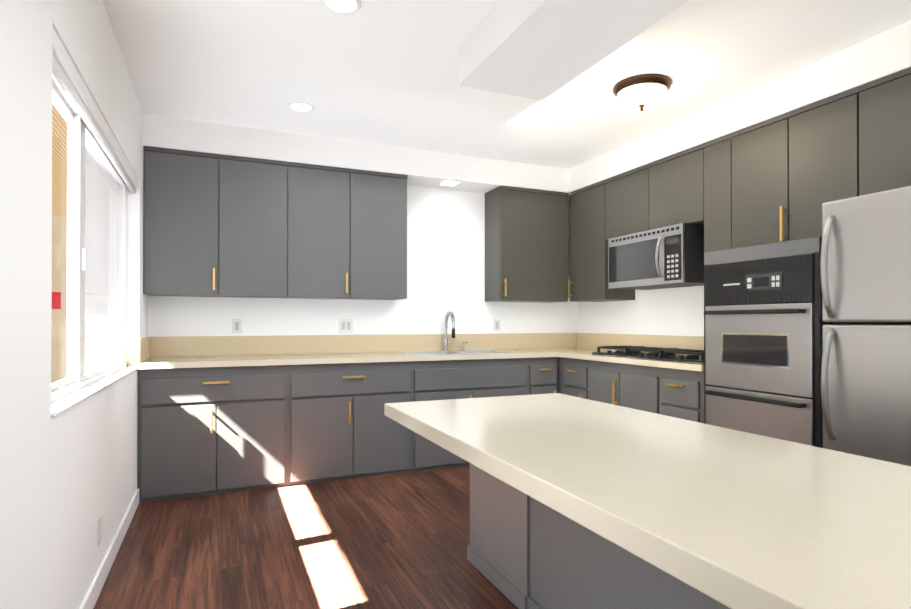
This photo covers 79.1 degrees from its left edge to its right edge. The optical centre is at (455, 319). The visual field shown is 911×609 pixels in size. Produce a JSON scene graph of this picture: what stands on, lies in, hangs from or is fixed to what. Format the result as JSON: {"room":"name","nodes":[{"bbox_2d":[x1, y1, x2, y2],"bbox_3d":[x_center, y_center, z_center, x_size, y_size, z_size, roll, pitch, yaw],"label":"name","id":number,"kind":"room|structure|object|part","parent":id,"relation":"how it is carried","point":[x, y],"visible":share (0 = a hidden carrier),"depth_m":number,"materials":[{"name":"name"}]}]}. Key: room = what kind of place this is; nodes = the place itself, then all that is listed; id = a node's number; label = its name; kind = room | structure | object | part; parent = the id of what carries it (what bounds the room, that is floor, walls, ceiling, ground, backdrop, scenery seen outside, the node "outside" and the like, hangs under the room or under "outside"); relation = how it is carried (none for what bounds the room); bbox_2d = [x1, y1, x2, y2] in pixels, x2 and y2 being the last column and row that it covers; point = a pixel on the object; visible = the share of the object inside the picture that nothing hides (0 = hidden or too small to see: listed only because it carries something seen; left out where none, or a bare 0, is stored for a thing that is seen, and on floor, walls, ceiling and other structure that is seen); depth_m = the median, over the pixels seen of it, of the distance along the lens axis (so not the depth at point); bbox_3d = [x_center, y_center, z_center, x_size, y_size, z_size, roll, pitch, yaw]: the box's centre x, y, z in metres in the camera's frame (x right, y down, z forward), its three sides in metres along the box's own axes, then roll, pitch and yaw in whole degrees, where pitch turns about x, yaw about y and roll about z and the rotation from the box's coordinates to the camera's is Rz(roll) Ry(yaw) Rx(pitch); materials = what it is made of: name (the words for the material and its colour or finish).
{"room":"kitchen","nodes":[
{"label":"kitchen","id":0,"kind":"room"},
{"bbox_2d":[0,0,147,608],"bbox_3d":[-1.010,-0.133,0.909,0.180,2.620,6.950,0,0,-23],"label":"wall","id":1,"kind":"structure","parent":0,"point":[68,477],"depth_m":1.68,"materials":[{"name":"white paint"}]},
{"bbox_2d":[52,103,67,215],"bbox_3d":[-2.104,-1.319,1.771,1.149,0.100,10.990,0,0,-23],"label":"soffit","id":2,"kind":"structure","parent":1,"relation":"attached to","point":[61,139],"depth_m":4.44,"materials":[{"name":"brown wood"}]},
{"bbox_2d":[51,74,127,401],"bbox_3d":[-1.772,-0.312,2.666,0.072,1.245,2.120,0,0,-23],"label":"window","id":3,"kind":"structure","parent":1,"relation":"in","point":[97,233],"depth_m":2.82,"materials":[{"name":"white plastic"}]},
{"bbox_2d":[52,29,138,193],"bbox_3d":[-1.717,-0.886,2.693,0.056,0.093,2.112,0,0,-23],"label":"blind headrail","id":4,"kind":"object","parent":3,"relation":"attached to","point":[65,73],"visible":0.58,"depth_m":2.28,"materials":[{"name":"white plastic"}]},
{"bbox_2d":[51,367,137,416],"bbox_3d":[-1.682,0.304,2.619,0.082,0.012,1.964,0,0,-23],"label":"window sill","id":5,"kind":"structure","parent":1,"relation":"attached to","point":[65,403],"depth_m":2.26,"materials":[{"name":"white paint"}]},
{"bbox_2d":[98,514,101,545],"bbox_3d":[-1.567,0.926,2.431,0.005,0.115,0.075,0,0,-23],"label":"outlet","id":6,"kind":"object","parent":1,"relation":"attached to","point":[100,518],"depth_m":2.43,"materials":[{"name":"white plastic"}]},
{"bbox_2d":[79,488,139,608],"bbox_3d":[-0.802,1.129,0.666,0.014,0.095,6.350,0,0,-23],"label":"baseboard","id":7,"kind":"structure","parent":1,"relation":"attached to","point":[94,590],"depth_m":2.59,"materials":[{"name":"white"}]},
{"bbox_2d":[93,465,518,608],"bbox_3d":[0.849,1.231,1.704,4.470,0.100,7.550,0,0,-23],"label":"floor","id":8,"kind":"structure","parent":0,"point":[397,541],"depth_m":2.83,"materials":[{"name":"brown wood"}]},
{"bbox_2d":[137,365,288,502],"bbox_3d":[-1.748,0.757,4.032,0.938,0.868,0.618,0,0,-23],"label":"base cabinet","id":9,"kind":"object","parent":8,"relation":"on","point":[202,431],"depth_m":3.74,"materials":[{"name":"grey paint"}]},
{"bbox_2d":[137,348,560,368],"bbox_3d":[-0.405,0.304,4.592,3.848,0.040,0.619,0,0,-23],"label":"countertop","id":10,"kind":"structure","parent":9,"relation":"on","point":[248,360],"depth_m":4.12,"materials":[{"name":"beige stone"}]},
{"bbox_2d":[443,311,454,350],"bbox_3d":[-0.031,0.103,4.952,0.110,0.358,0.218,0,0,-23],"label":"pull-down faucet","id":11,"kind":"object","parent":10,"relation":"on","point":[451,315],"visible":1,"depth_m":4.99,"materials":[{"name":"silver metal"}]},
{"bbox_2d":[401,350,515,354],"bbox_3d":[0.013,0.377,4.822,0.916,0.190,0.468,0,0,-23],"label":"double-bowl sink","id":12,"kind":"object","parent":10,"relation":"in","point":[451,352],"visible":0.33,"depth_m":4.93,"materials":[{"name":"silver metal"}]},
{"bbox_2d":[289,361,412,485],"bbox_3d":[-0.888,0.759,4.403,0.935,0.868,0.618,0,0,-23],"label":"base cabinet","id":13,"kind":"object","parent":8,"relation":"on","point":[339,428],"depth_m":4.10,"materials":[{"name":"grey paint"}]},
{"bbox_2d":[413,358,528,471],"bbox_3d":[0.021,0.761,4.795,1.045,0.868,0.618,0,0,-23],"label":"base cabinet","id":14,"kind":"object","parent":8,"relation":"on","point":[474,378],"depth_m":4.46,"materials":[{"name":"grey paint"}]},
{"bbox_2d":[529,357,558,394],"bbox_3d":[0.633,0.762,5.058,0.286,0.868,0.618,0,0,-23],"label":"base cabinet","id":15,"kind":"object","parent":8,"relation":"on","point":[543,371],"depth_m":4.79,"materials":[{"name":"grey paint"}]},
{"bbox_2d":[558,357,561,393],"bbox_3d":[1.098,0.762,5.208,0.638,0.868,0.674,0,0,-23],"label":"base cabinet","id":16,"kind":"object","parent":8,"relation":"on","point":[559,358],"depth_m":4.86,"materials":[{"name":"grey paint"}]},
{"bbox_2d":[562,357,585,398],"bbox_3d":[1.295,0.760,4.750,0.638,0.868,0.322,0,0,-23],"label":"base cabinet","id":17,"kind":"object","parent":8,"relation":"on","point":[573,370],"depth_m":4.64,"materials":[{"name":"grey paint"}]},
{"bbox_2d":[467,463,730,608],"bbox_3d":[0.941,0.823,1.420,0.589,0.714,3.112,0,0,-23],"label":"kitchen island","id":18,"kind":"object","parent":8,"relation":"on","point":[524,551],"visible":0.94,"depth_m":2.07,"materials":[{"name":"grey wood"}]},
{"bbox_2d":[384,393,910,608],"bbox_3d":[0.761,0.435,1.408,1.010,0.060,3.270,0,0,-23],"label":"island countertop","id":19,"kind":"structure","parent":18,"relation":"on","point":[732,518],"depth_m":1.30,"materials":[{"name":"beige stone"}]},
{"bbox_2d":[586,360,617,404],"bbox_3d":[1.437,0.759,4.421,0.638,0.868,0.395,0,0,-23],"label":"base cabinet","id":20,"kind":"object","parent":8,"relation":"on","point":[601,377],"depth_m":4.31,"materials":[{"name":"grey paint"}]},
{"bbox_2d":[618,363,653,412],"bbox_3d":[1.594,0.757,4.057,0.638,0.868,0.398,0,0,-23],"label":"base cabinet","id":21,"kind":"object","parent":8,"relation":"on","point":[635,382],"depth_m":3.95,"materials":[{"name":"grey paint"}]},
{"bbox_2d":[553,348,703,371],"bbox_3d":[1.489,0.302,4.215,0.668,0.040,1.530,0,0,-23],"label":"countertop","id":22,"kind":"structure","parent":21,"relation":"on","point":[575,353],"depth_m":4.05,"materials":[{"name":"beige stone"}]},
{"bbox_2d":[137,333,703,362],"bbox_3d":[-0.092,0.203,3.893,3.868,0.154,2.191,0,0,-23],"label":"backsplash strip","id":23,"kind":"object","parent":22,"relation":"on","point":[172,346],"visible":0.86,"depth_m":4.69,"materials":[{"name":"beige stone"}]},
{"bbox_2d":[592,345,703,362],"bbox_3d":[1.558,0.248,4.143,0.440,0.066,1.140,0,0,-23],"label":"gas cooktop","id":24,"kind":"object","parent":22,"relation":"in","point":[676,354],"visible":0.85,"depth_m":4.06,"materials":[{"name":"black metal"}]},
{"bbox_2d":[654,367,703,422],"bbox_3d":[1.748,0.756,3.698,0.638,0.868,0.383,0,0,-23],"label":"base cabinet","id":25,"kind":"object","parent":8,"relation":"on","point":[676,393],"depth_m":3.58,"materials":[{"name":"grey paint"}]},
{"bbox_2d":[704,237,832,447],"bbox_3d":[1.948,0.388,3.189,0.676,1.600,0.710,0,0,-23],"label":"cabinet","id":26,"kind":"object","parent":8,"relation":"on","point":[790,248],"visible":0.04,"depth_m":2.92,"materials":[{"name":"grey paint"}]},
{"bbox_2d":[704,252,819,446],"bbox_3d":[1.920,0.169,3.178,0.680,1.010,0.706,0,0,-23],"label":"steel wall oven","id":27,"kind":"object","parent":26,"relation":"in","point":[761,346],"visible":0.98,"depth_m":3.00,"materials":[{"name":"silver metal"}]},
{"bbox_2d":[820,186,910,465],"bbox_3d":[2.199,0.308,2.440,0.753,1.752,0.765,0,0,-23],"label":"refrigerator","id":28,"kind":"object","parent":8,"relation":"on","point":[865,266],"visible":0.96,"depth_m":2.48,"materials":[{"name":"silver metal"}]},
{"bbox_2d":[148,185,576,356],"bbox_3d":[-0.562,-0.114,4.984,4.230,2.620,0.180,0,0,-23],"label":"wall","id":29,"kind":"structure","parent":0,"point":[445,251],"depth_m":5.00,"materials":[{"name":"white paint"}]},
{"bbox_2d":[143,146,222,296],"bbox_3d":[-2.014,-0.693,4.082,0.482,1.030,0.328,0,0,-23],"label":"upper cabinet","id":30,"kind":"object","parent":29,"relation":"attached to","point":[218,225],"depth_m":3.93,"materials":[{"name":"grey paint"}]},
{"bbox_2d":[232,319,241,332],"bbox_3d":[-1.732,0.051,4.376,0.075,0.115,0.007,0,0,-23],"label":"outlet","id":31,"kind":"object","parent":29,"relation":"attached to","point":[236,323],"depth_m":4.37,"materials":[{"name":"white plastic"}]},
{"bbox_2d":[219,155,290,297],"bbox_3d":[-1.572,-0.692,4.273,0.482,1.030,0.328,0,0,-23],"label":"upper cabinet","id":32,"kind":"object","parent":29,"relation":"attached to","point":[255,236],"depth_m":4.13,"materials":[{"name":"grey paint"}]},
{"bbox_2d":[291,162,350,298],"bbox_3d":[-1.129,-0.691,4.464,0.482,1.030,0.328,0,0,-23],"label":"upper cabinet","id":33,"kind":"object","parent":29,"relation":"attached to","point":[320,195],"depth_m":4.32,"materials":[{"name":"grey paint"}]},
{"bbox_2d":[339,319,352,332],"bbox_3d":[-0.938,0.053,4.719,0.120,0.115,0.007,0,0,-23],"label":"outlet","id":34,"kind":"object","parent":29,"relation":"attached to","point":[345,325],"depth_m":4.72,"materials":[{"name":"white plastic"}]},
{"bbox_2d":[347,169,407,299],"bbox_3d":[-0.687,-0.691,4.654,0.482,1.030,0.328,0,0,-23],"label":"upper cabinet","id":35,"kind":"object","parent":29,"relation":"attached to","point":[378,199],"depth_m":4.50,"materials":[{"name":"grey paint"}]},
{"bbox_2d":[493,319,499,330],"bbox_3d":[0.398,0.055,5.295,0.075,0.115,0.007,0,0,-23],"label":"outlet","id":36,"kind":"object","parent":29,"relation":"attached to","point":[496,322],"depth_m":5.29,"materials":[{"name":"white plastic"}]},
{"bbox_2d":[485,185,568,302],"bbox_3d":[0.682,-0.688,5.224,0.723,1.030,0.366,0,0,-23],"label":"upper cabinet","id":37,"kind":"object","parent":29,"relation":"attached to","point":[526,244],"visible":1,"depth_m":5.08,"materials":[{"name":"grey paint"}]},
{"bbox_2d":[103,0,910,168],"bbox_3d":[0.849,-1.489,1.716,4.470,0.100,7.550,0,0,-23],"label":"ceiling","id":38,"kind":"structure","parent":0,"point":[382,72],"depth_m":3.13,"materials":[{"name":"white paint"}]},
{"bbox_2d":[288,101,314,111],"bbox_3d":[-1.034,-1.425,3.698,0.174,0.010,0.174,0,0,-23],"label":"recessed light","id":39,"kind":"object","parent":38,"relation":"in","point":[299,106],"visible":1,"depth_m":3.69,"materials":[{"name":"white"}]},
{"bbox_2d":[322,0,360,13],"bbox_3d":[-0.515,-1.430,2.495,0.174,0.010,0.174,0,0,-23],"label":"recessed light","id":40,"kind":"object","parent":38,"relation":"in","point":[344,6],"visible":1,"depth_m":2.51,"materials":[{"name":"white"}]},
{"bbox_2d":[143,114,569,201],"bbox_3d":[-0.459,-1.316,4.750,3.870,0.218,0.342,0,0,-23],"label":"ceiling soffit","id":41,"kind":"structure","parent":38,"relation":"attached to","point":[423,168],"depth_m":4.41,"materials":[{"name":"white paint"}]},
{"bbox_2d":[438,180,460,185],"bbox_3d":[-0.054,-1.203,4.859,0.160,0.007,0.160,0,0,-23],"label":"recessed light","id":42,"kind":"object","parent":41,"relation":"attached to","point":[448,183],"visible":0.96,"depth_m":4.86,"materials":[{"name":"white"}]},
{"bbox_2d":[459,0,688,100],"bbox_3d":[1.220,-1.342,0.754,0.510,0.203,4.890,0,0,-23],"label":"ceiling beam","id":43,"kind":"structure","parent":38,"relation":"attached to","point":[541,50],"depth_m":2.48,"materials":[{"name":"white paint"}]},
{"bbox_2d":[613,74,671,110],"bbox_3d":[1.141,-1.353,3.377,0.344,0.156,0.344,0,0,-23],"label":"ceiling lamp","id":44,"kind":"object","parent":38,"relation":"attached to","point":[641,91],"visible":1,"depth_m":3.28,"materials":[{"name":"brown glass"}]},
{"bbox_2d":[569,21,910,192],"bbox_3d":[2.537,-1.328,2.257,0.342,0.218,6.608,0,0,-23],"label":"soffit","id":45,"kind":"object","parent":38,"relation":"attached to","point":[883,54],"depth_m":3.33,"materials":[{"name":"white paint"}]},
{"bbox_2d":[577,286,703,350],"bbox_3d":[2.709,-0.125,2.512,0.180,2.620,6.950,0,0,-23],"label":"wall","id":46,"kind":"structure","parent":0,"point":[678,311],"depth_m":4.71,"materials":[{"name":"white paint"}]},
{"bbox_2d":[568,180,634,301],"bbox_3d":[1.318,-0.689,5.048,0.366,1.030,0.522,0,0,-23],"label":"upper cabinet","id":47,"kind":"object","parent":46,"relation":"attached to","point":[588,281],"visible":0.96,"depth_m":4.95,"materials":[{"name":"grey paint"}]},
{"bbox_2d":[605,144,703,240],"bbox_3d":[1.645,-0.943,4.333,0.332,0.528,1.048,0,0,-23],"label":"upper cabinet","id":48,"kind":"object","parent":46,"relation":"attached to","point":[665,191],"visible":0.58,"depth_m":4.18,"materials":[{"name":"grey paint"}]},
{"bbox_2d":[608,223,703,289],"bbox_3d":[1.589,-0.467,4.290,0.466,0.416,0.800,0,0,-23],"label":"over-the-range microwave","id":49,"kind":"object","parent":48,"relation":"attached to","point":[671,256],"visible":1,"depth_m":4.08,"materials":[{"name":"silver metal"}]},
{"bbox_2d":[703,87,858,252],"bbox_3d":[2.034,-0.812,3.388,0.366,0.798,0.991,0,0,-23],"label":"upper cabinet","id":50,"kind":"object","parent":46,"relation":"attached to","point":[793,171],"depth_m":3.26,"materials":[{"name":"grey paint"}]},
{"bbox_3d":[1.756,-0.796,3.688,0.018,0.765,0.215,0,0,-23],"label":"right wall cabinet filler","id":51,"kind":"part","parent":50,"relation":"part of","materials":[{"name":"grey wood"}]},
{"bbox_2d":[857,67,910,195],"bbox_3d":[2.413,-0.920,2.549,0.332,0.590,0.846,0,0,-23],"label":"upper cabinet","id":52,"kind":"object","parent":46,"relation":"attached to","point":[885,133],"visible":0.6,"depth_m":2.76,"materials":[{"name":"grey paint"}]},
{"label":"outside","id":53,"kind":"structure","parent":0,"visible":0},
{"bbox_2d":[51,215,66,383],"bbox_3d":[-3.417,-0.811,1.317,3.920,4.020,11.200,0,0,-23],"label":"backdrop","id":54,"kind":"structure","parent":53,"point":[61,341],"depth_m":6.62,"materials":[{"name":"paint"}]},
{"bbox_2d":[52,292,60,308],"bbox_3d":[-4.765,-0.227,6.575,0.090,0.200,0.069,0,0,-23],"label":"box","id":55,"kind":"object","parent":54,"relation":"attached to","point":[57,296],"depth_m":6.55,"materials":[{"name":"red"}]}
]}

